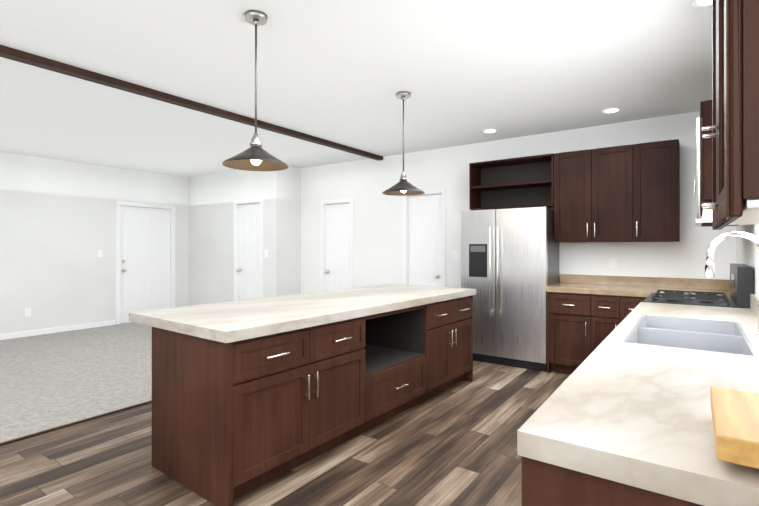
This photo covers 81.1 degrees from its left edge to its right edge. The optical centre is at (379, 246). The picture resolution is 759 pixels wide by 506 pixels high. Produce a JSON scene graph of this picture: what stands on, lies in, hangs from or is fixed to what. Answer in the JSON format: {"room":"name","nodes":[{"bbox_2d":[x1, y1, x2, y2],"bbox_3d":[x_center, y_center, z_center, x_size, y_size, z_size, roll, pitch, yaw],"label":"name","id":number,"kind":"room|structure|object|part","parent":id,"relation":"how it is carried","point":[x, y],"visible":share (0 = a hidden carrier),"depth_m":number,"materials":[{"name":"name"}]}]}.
{"room":"kitchen","nodes":[
{"label":"kitchen","id":0,"kind":"room"},
{"bbox_2d":[0,152,187,334],"bbox_3d":[-5.910,-0.006,5.620,0.100,2.680,8.750,0,0,35],"label":"wall","id":1,"kind":"structure","parent":0,"point":[57,224],"depth_m":6.95,"materials":[{"name":"paint"}]},
{"bbox_2d":[25,308,30,316],"label":"switch plates","id":2,"kind":"object","parent":1,"relation":"attached to","point":[28,310],"depth_m":6.54,"materials":[{"name":"white plastic"}]},
{"bbox_2d":[0,320,114,339],"bbox_3d":[-6.409,1.286,4.813,0.014,0.077,6.660,0,0,35],"label":"baseboard","id":3,"kind":"structure","parent":1,"relation":"attached to","point":[49,330],"depth_m":6.80,"materials":[{"name":"white"}]},
{"bbox_2d":[97,250,101,256],"label":"switch plates","id":4,"kind":"object","parent":1,"relation":"attached to","point":[99,252],"depth_m":7.34,"materials":[{"name":"white plastic"}]},
{"bbox_2d":[116,201,174,324],"bbox_3d":[-4.201,0.282,7.993,0.149,2.110,1.050,0,0,35],"label":"entry door","id":5,"kind":"structure","parent":1,"relation":"in","point":[145,256],"depth_m":7.97,"materials":[{"name":"white paint"}]},
{"bbox_2d":[188,166,300,305],"bbox_3d":[-2.591,-0.003,8.142,2.610,2.680,0.600,0,0,35],"label":"wall","id":6,"kind":"structure","parent":0,"point":[240,222],"depth_m":7.68,"materials":[{"name":"paint"}]},
{"bbox_3d":[-2.231,0.267,7.611,0.760,2.140,0.149,0,0,35],"label":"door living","id":7,"kind":"part","parent":6,"relation":"part of","materials":[{"name":"white paint"}]},
{"bbox_2d":[0,322,570,505],"bbox_3d":[-2.456,1.355,3.176,8.560,0.070,8.750,0,0,35],"label":"floor","id":8,"kind":"structure","parent":0,"point":[75,417],"depth_m":3.02,"materials":[{"name":"brown wood"}]},
{"bbox_3d":[-2.411,1.325,3.144,0.030,0.010,8.550,0,0,35],"label":"threshold trim","id":9,"kind":"part","parent":8,"relation":"part of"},
{"bbox_2d":[152,292,475,505],"bbox_3d":[-0.219,0.903,3.529,0.939,0.855,2.776,0,0,35],"label":"kitchen island","id":10,"kind":"object","parent":8,"relation":"on","point":[248,395],"depth_m":2.59,"materials":[{"name":"brown wood"}]},
{"bbox_2d":[129,284,475,347],"bbox_3d":[-0.313,0.448,3.601,1.162,0.055,2.848,0,0,35],"label":"island countertop","id":11,"kind":"structure","parent":10,"relation":"on","point":[231,322],"depth_m":2.89,"materials":[{"name":"beige stone"}]},
{"bbox_2d":[461,207,558,371],"bbox_3d":[1.513,0.458,5.175,0.968,1.750,0.667,0,0,35],"label":"fridge","id":12,"kind":"object","parent":8,"relation":"on","point":[509,265],"visible":0.9,"depth_m":4.91,"materials":[{"name":"silver metal"}]},
{"bbox_2d":[546,274,729,373],"bbox_3d":[2.538,0.827,4.396,1.604,1.010,0.790,0,0,35],"label":"base cabinet","id":13,"kind":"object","parent":8,"relation":"on","point":[587,315],"depth_m":4.51,"materials":[{"name":"brown wood"}]},
{"bbox_2d":[517,294,758,505],"bbox_3d":[1.399,0.823,1.998,0.693,1.010,2.884,0,0,35],"label":"countertop","id":14,"kind":"structure","parent":8,"relation":"on","point":[621,415],"depth_m":1.07,"materials":[{"name":"white stone"}]},
{"bbox_2d":[704,231,758,338],"bbox_3d":[1.685,0.173,2.088,0.252,0.488,0.113,0,0,35],"label":"faucet","id":15,"kind":"object","parent":14,"relation":"on","point":[709,264],"visible":1,"depth_m":2.10,"materials":[{"name":"silver metal"}]},
{"bbox_2d":[711,386,758,468],"bbox_3d":[0.850,0.382,0.910,0.267,0.068,0.458,0,0,35],"label":"cutting board","id":16,"kind":"object","parent":14,"relation":"on","point":[735,416],"visible":1,"depth_m":0.86,"materials":[{"name":"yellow wood"}]},
{"bbox_2d":[644,263,753,308],"bbox_3d":[2.450,0.735,3.494,0.698,1.190,0.760,0,0,35],"label":"range","id":17,"kind":"object","parent":8,"relation":"on","point":[741,283],"visible":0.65,"depth_m":3.23,"materials":[{"name":"black metal"}]},
{"bbox_2d":[0,0,711,176],"bbox_3d":[-2.456,-1.390,3.181,8.560,0.080,8.750,0,0,35],"label":"ceiling","id":18,"kind":"structure","parent":0,"point":[462,72],"depth_m":3.46,"materials":[{"name":"white paint"}]},
{"bbox_2d":[0,45,382,160],"bbox_3d":[-2.448,-1.329,3.175,0.090,0.062,8.550,0,0,35],"label":"ceiling beam","id":19,"kind":"structure","parent":18,"relation":"attached to","point":[6,52],"depth_m":3.84,"materials":[{"name":"brown wood"}]},
{"bbox_2d":[222,10,288,170],"bbox_3d":[-0.724,-0.911,2.599,0.376,0.880,0.376,0,0,35],"label":"pendant light","id":20,"kind":"object","parent":18,"relation":"hanging from","point":[255,156],"visible":1,"depth_m":2.59,"materials":[{"name":"silver metal"}]},
{"bbox_2d":[382,91,424,195],"bbox_3d":[0.211,-0.909,3.922,0.376,0.880,0.376,0,0,35],"label":"pendant light","id":21,"kind":"object","parent":18,"relation":"hanging from","point":[403,186],"visible":1,"depth_m":3.90,"materials":[{"name":"silver metal"}]},
{"bbox_2d":[482,129,496,132],"bbox_3d":[1.283,-1.343,5.161,0.170,0.010,0.170,0,0,35],"label":"recessed light","id":22,"kind":"object","parent":18,"relation":"in","point":[489,130],"visible":0.98,"depth_m":5.15,"materials":[{"name":"white"}]},
{"bbox_2d":[602,107,620,112],"bbox_3d":[2.291,-1.344,4.387,0.170,0.010,0.170,0,0,35],"label":"recessed light","id":23,"kind":"object","parent":18,"relation":"in","point":[612,110],"visible":1,"depth_m":4.37,"materials":[{"name":"white"}]},
{"bbox_2d":[692,0,711,6],"bbox_3d":[1.799,-1.347,2.409,0.170,0.010,0.170,0,0,35],"label":"recessed light","id":24,"kind":"object","parent":18,"relation":"in","point":[700,3],"visible":0.79,"depth_m":2.45,"materials":[{"name":"white"}]},
{"bbox_2d":[301,111,735,292],"bbox_3d":[1.051,-0.006,5.966,6.050,2.680,0.150,0,0,35],"label":"wall","id":25,"kind":"structure","parent":0,"point":[359,228],"depth_m":6.15,"materials":[{"name":"paint"}]},
{"bbox_2d":[452,250,460,258],"label":"switch plates","id":26,"kind":"object","parent":25,"relation":"attached to","point":[456,254],"depth_m":5.94,"materials":[{"name":"white plastic"}]},
{"bbox_2d":[469,153,553,209],"bbox_3d":[1.613,-0.740,5.331,0.997,0.579,0.332,0,0,35],"label":"shelf","id":27,"kind":"object","parent":25,"relation":"attached to","point":[522,182],"visible":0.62,"depth_m":5.43,"materials":[{"name":"brown wood"}]},
{"bbox_2d":[609,257,616,268],"label":"switch plates","id":28,"kind":"object","parent":25,"relation":"attached to","point":[612,261],"depth_m":4.86,"materials":[{"name":"white plastic"}]},
{"bbox_2d":[554,139,679,241],"bbox_3d":[2.479,-0.538,4.694,1.149,0.982,0.368,0,0,35],"label":"upper cabinet","id":29,"kind":"object","parent":25,"relation":"attached to","point":[626,193],"visible":1,"depth_m":4.54,"materials":[{"name":"brown wood"}]},
{"bbox_2d":[736,224,758,296],"bbox_3d":[0.999,-0.014,0.737,0.100,2.680,8.750,0,0,35],"label":"wall","id":30,"kind":"structure","parent":0,"point":[747,251],"depth_m":3.27,"materials":[{"name":"paint"}]},
{"bbox_2d":[694,100,711,202],"bbox_3d":[2.602,-0.680,3.389,0.328,0.701,0.762,0,0,35],"label":"upper cabinet","id":31,"kind":"object","parent":30,"relation":"attached to","point":[706,111],"visible":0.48,"depth_m":3.13,"materials":[{"name":"brown wood"}]},
{"bbox_2d":[695,210,741,226],"bbox_3d":[2.606,-0.246,3.386,0.320,0.158,0.750,0,0,35],"label":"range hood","id":32,"kind":"object","parent":31,"relation":"attached to","point":[706,220],"visible":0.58,"depth_m":3.15,"materials":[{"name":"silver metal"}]},
{"bbox_2d":[696,0,758,229],"bbox_3d":[0.832,-0.539,0.884,0.328,0.992,0.645,0,0,35],"label":"upper cabinet","id":33,"kind":"object","parent":30,"relation":"attached to","point":[734,128],"visible":1,"depth_m":0.70,"materials":[{"name":"brown wood"}]}
]}

